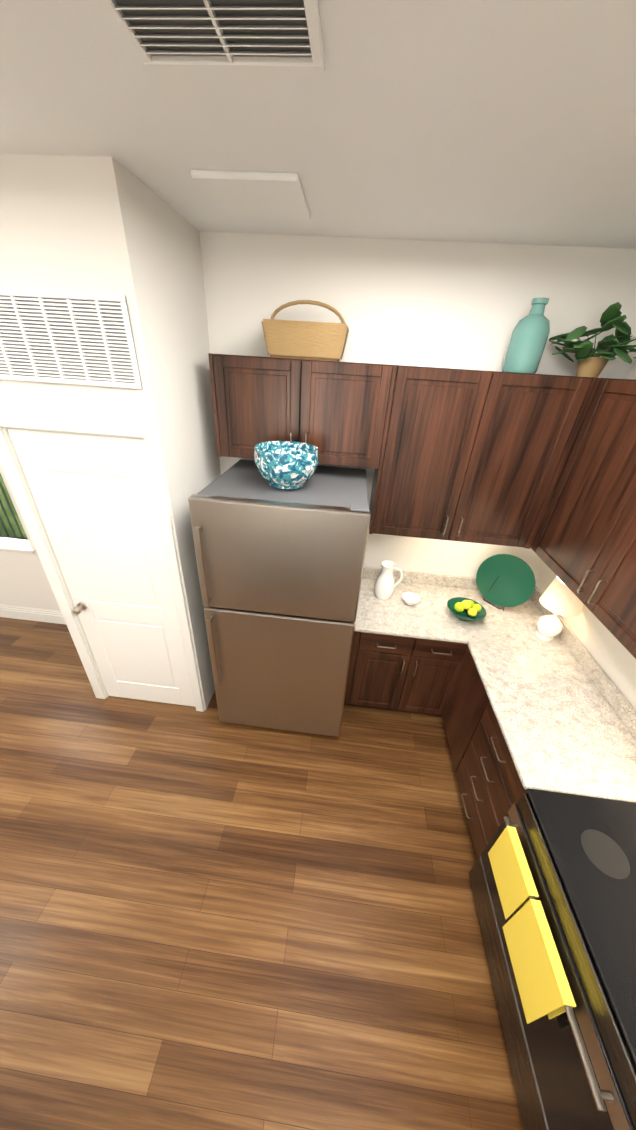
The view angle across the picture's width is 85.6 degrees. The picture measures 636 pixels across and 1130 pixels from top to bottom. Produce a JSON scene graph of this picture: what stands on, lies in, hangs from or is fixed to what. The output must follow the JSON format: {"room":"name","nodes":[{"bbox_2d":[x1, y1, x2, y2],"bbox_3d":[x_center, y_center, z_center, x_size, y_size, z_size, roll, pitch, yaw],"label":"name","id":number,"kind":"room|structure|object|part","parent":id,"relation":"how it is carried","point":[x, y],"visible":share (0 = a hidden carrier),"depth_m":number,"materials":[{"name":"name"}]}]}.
{"room":"kitchen","nodes":[
{"label":"kitchen","id":0,"kind":"room"},
{"bbox_2d":[0,153,220,709],"bbox_3d":[-1.213,-0.377,2.320,0.900,3.000,0.770,6,30,3],"label":"wall","id":1,"kind":"structure","parent":0,"point":[94,224],"depth_m":1.55,"materials":[{"name":"white paint"}]},
{"bbox_2d":[0,289,142,388],"bbox_3d":[-1.163,-0.985,1.502,0.740,0.340,0.016,6,30,3],"label":"air vent","id":2,"kind":"object","parent":1,"relation":"in","point":[67,338],"visible":1,"depth_m":1.49,"materials":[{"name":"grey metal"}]},
{"bbox_2d":[7,428,194,706],"bbox_3d":[-1.279,0.227,2.221,0.730,2.037,0.110,6,30,3],"label":"closet door","id":3,"kind":"structure","parent":1,"relation":"in","point":[94,498],"depth_m":2.07,"materials":[{"name":"white wood"}]},
{"bbox_2d":[0,411,203,711],"bbox_3d":[-1.278,0.169,2.244,0.888,2.130,0.118,6,30,3],"label":"door frame","id":4,"kind":"structure","parent":1,"relation":"attached to","point":[17,479],"depth_m":1.91,"materials":[{"name":"white wood"}]},
{"bbox_2d":[0,617,523,1129],"bbox_3d":[-1.874,2.918,-0.299,6.430,0.100,8.900,6,30,3],"label":"floor","id":5,"kind":"structure","parent":0,"point":[208,921],"depth_m":1.71,"materials":[{"name":"brown wood"}]},
{"bbox_2d":[188,459,370,736],"bbox_3d":[-0.204,0.288,2.457,0.900,1.827,0.912,6,30,3],"label":"fridge","id":6,"kind":"object","parent":5,"relation":"on","point":[280,571],"visible":1,"depth_m":1.94,"materials":[{"name":"grey metal"}]},
{"bbox_2d":[254,441,318,488],"bbox_3d":[-0.174,-0.550,1.905,0.356,0.200,0.356,6,30,3],"label":"bowl","id":7,"kind":"object","parent":6,"relation":"on","point":[286,465],"visible":0.96,"depth_m":1.80,"materials":[{"name":"ceramic"}]},
{"bbox_2d":[344,631,463,715],"bbox_3d":[0.627,0.697,2.791,0.780,0.875,0.651,6,30,3],"label":"base cabinet","id":8,"kind":"object","parent":5,"relation":"on","point":[442,679],"depth_m":2.48,"materials":[{"name":"brown wood"}]},
{"bbox_2d":[436,643,526,859],"bbox_3d":[1.272,0.994,2.355,0.672,0.875,1.567,6,30,3],"label":"base cabinet","id":9,"kind":"object","parent":5,"relation":"on","point":[489,782],"depth_m":1.98,"materials":[{"name":"brown wood"}]},
{"bbox_2d":[469,788,635,1129],"bbox_3d":[1.114,1.488,1.284,0.716,1.090,0.786,6,30,3],"label":"range","id":10,"kind":"object","parent":5,"relation":"on","point":[573,1068],"visible":0.94,"depth_m":1.17,"materials":[{"name":"black"}]},
{"bbox_2d":[488,826,575,1023],"bbox_3d":[0.780,1.351,1.320,0.036,0.312,0.470,6,30,3],"label":"towel","id":11,"kind":"object","parent":10,"relation":"hanging from","point":[544,989],"visible":0.96,"depth_m":1.24,"materials":[{"name":"yellow fabric"}]},
{"bbox_2d":[0,231,635,610],"bbox_3d":[-1.343,-0.611,2.705,6.430,3.000,0.100,6,30,3],"label":"wall","id":12,"kind":"structure","parent":0,"point":[442,304],"depth_m":1.93,"materials":[{"name":"white paint"}]},
{"bbox_2d":[0,473,35,552],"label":"window","id":13,"kind":"structure","parent":12,"relation":"in","point":[13,542],"depth_m":3.10,"materials":[{"name":"white plastic"}]},
{"bbox_3d":[-3.223,-0.347,3.922,4.600,1.210,1.350,6,30,3],"label":"exterior railing","id":14,"kind":"part","parent":13,"relation":"part of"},
{"bbox_2d":[0,604,65,623],"bbox_3d":[-3.095,0.475,3.473,2.810,0.162,0.017,6,30,3],"label":"baseboard","id":15,"kind":"structure","parent":12,"relation":"attached to","point":[31,614],"depth_m":3.45,"materials":[{"name":"white wood"}]},
{"bbox_2d":[208,353,315,458],"bbox_3d":[-0.312,-0.966,2.126,0.568,0.550,0.328,6,30,3],"label":"upper cabinet","id":16,"kind":"object","parent":12,"relation":"attached to","point":[256,399],"depth_m":1.96,"materials":[{"name":"brown wood"}]},
{"bbox_2d":[261,300,348,360],"bbox_3d":[-0.061,-1.297,1.901,0.456,0.274,0.257,6,30,3],"label":"basket","id":17,"kind":"object","parent":16,"relation":"on","point":[310,340],"visible":1,"depth_m":1.83,"materials":[{"name":"wicker"}]},
{"bbox_2d":[312,360,399,472],"bbox_3d":[0.134,-0.922,2.099,0.563,0.550,0.328,6,30,3],"label":"upper cabinet","id":18,"kind":"object","parent":12,"relation":"attached to","point":[352,402],"depth_m":1.94,"materials":[{"name":"brown wood"}]},
{"bbox_2d":[354,567,469,643],"bbox_3d":[0.638,0.267,2.532,0.750,0.130,0.665,6,30,3],"label":"countertop","id":19,"kind":"structure","parent":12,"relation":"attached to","point":[431,618],"depth_m":2.49,"materials":[{"name":"stone"}]},
{"bbox_2d":[375,560,402,599],"bbox_3d":[0.526,0.118,2.558,0.194,0.285,0.150,6,30,3],"label":"pitcher","id":20,"kind":"object","parent":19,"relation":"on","point":[385,585],"visible":1,"depth_m":2.52,"materials":[{"name":"white ceramic"}]},
{"bbox_2d":[402,592,419,605],"bbox_3d":[0.691,0.261,2.564,0.136,0.052,0.136,6,30,3],"label":"bowl","id":21,"kind":"object","parent":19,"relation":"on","point":[410,598],"visible":1,"depth_m":2.58,"materials":[{"name":"white ceramic"}]},
{"bbox_2d":[369,365,507,541],"bbox_3d":[0.643,-0.685,2.176,0.630,0.980,0.328,6,30,3],"label":"upper cabinet","id":22,"kind":"object","parent":12,"relation":"attached to","point":[443,419],"depth_m":2.00,"materials":[{"name":"brown wood"}]},
{"bbox_2d":[460,372,579,546],"bbox_3d":[1.134,-0.637,2.146,0.587,0.980,0.328,6,30,3],"label":"upper cabinet","id":23,"kind":"object","parent":12,"relation":"attached to","point":[542,467],"depth_m":1.96,"materials":[{"name":"brown wood"}]},
{"bbox_2d":[502,298,549,373],"bbox_3d":[1.112,-1.198,1.808,0.176,0.325,0.176,6,30,3],"label":"bottle","id":24,"kind":"object","parent":23,"relation":"on","point":[528,341],"visible":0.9,"depth_m":1.76,"materials":[{"name":"teal glass"}]},
{"bbox_2d":[0,0,635,248],"bbox_3d":[-1.705,0.249,-1.866,6.430,0.100,8.900,6,30,3],"label":"ceiling","id":25,"kind":"structure","parent":0,"point":[500,121],"depth_m":0.95,"materials":[{"name":"white paint"}]},
{"bbox_2d":[99,0,324,71],"bbox_3d":[-0.206,-1.084,0.682,0.420,0.015,0.260,6,30,3],"label":"ceiling vent","id":26,"kind":"object","parent":25,"relation":"in","point":[233,35],"visible":1,"depth_m":0.71,"materials":[{"name":"white plastic"}]},
{"bbox_2d":[190,169,310,218],"bbox_3d":[-0.251,-1.508,1.406,0.400,0.022,0.380,6,30,3],"label":"vent panel","id":27,"kind":"object","parent":25,"relation":"attached to","point":[256,194],"visible":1,"depth_m":1.35,"materials":[{"name":"white plastic"}]},
{"bbox_2d":[535,358,635,708],"bbox_3d":[1.354,1.895,-1.273,0.100,3.000,8.700,6,30,3],"label":"wall","id":28,"kind":"structure","parent":0,"point":[614,658],"depth_m":1.97,"materials":[{"name":"white paint"}]},
{"bbox_2d":[450,576,635,802],"bbox_3d":[1.299,0.560,2.102,0.672,0.130,1.563,6,30,3],"label":"countertop","id":29,"kind":"structure","parent":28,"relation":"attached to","point":[564,709],"depth_m":1.84,"materials":[{"name":"stone"}]},
{"bbox_2d":[447,597,485,620],"bbox_3d":[1.051,0.310,2.433,0.264,0.139,0.264,6,30,3],"label":"fruit bowl","id":30,"kind":"object","parent":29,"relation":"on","point":[463,609],"visible":1,"depth_m":2.41,"materials":[{"name":"green ceramic"}]},
{"bbox_2d":[476,554,535,610],"bbox_3d":[1.357,0.124,2.508,0.306,0.414,0.261,6,30,3],"label":"plate","id":31,"kind":"object","parent":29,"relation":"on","point":[505,580],"visible":1,"depth_m":2.51,"materials":[{"name":"green ceramic"}]},
{"bbox_2d":[536,576,582,640],"bbox_3d":[1.543,0.292,2.214,0.231,0.446,0.231,6,30,3],"label":"table lamp","id":32,"kind":"object","parent":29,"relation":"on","point":[559,597],"visible":0.88,"depth_m":2.13,"materials":[{"name":"white ceramic"}]},
{"bbox_2d":[528,378,635,611],"bbox_3d":[1.520,-0.348,1.696,0.362,0.980,0.697,6,30,3],"label":"upper cabinet","id":33,"kind":"object","parent":28,"relation":"attached to","point":[588,523],"depth_m":1.70,"materials":[{"name":"brown wood"}]},
{"bbox_2d":[549,302,635,377],"bbox_3d":[1.526,-1.142,1.767,0.596,0.314,0.341,6,30,3],"label":"decor","id":34,"kind":"object","parent":33,"relation":"on","point":[589,364],"visible":1,"depth_m":1.75,"materials":[{"name":"plant"}]},
{"bbox_2d":[592,537,635,658],"bbox_3d":[1.477,-0.047,1.177,0.327,0.980,0.735,6,30,3],"label":"upper cabinet","id":35,"kind":"object","parent":28,"relation":"attached to","point":[616,607],"depth_m":1.48,"materials":[{"name":"brown wood"}]},
{"label":"outside","id":36,"kind":"structure","parent":0,"visible":0},
{"bbox_2d":[0,474,26,537],"bbox_3d":[-4.406,-1.877,8.490,22.000,7.000,0.100,6,30,3],"label":"trees","id":37,"kind":"object","parent":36,"point":[10,517],"depth_m":9.23,"materials":[{"name":"green plant"}]}
]}

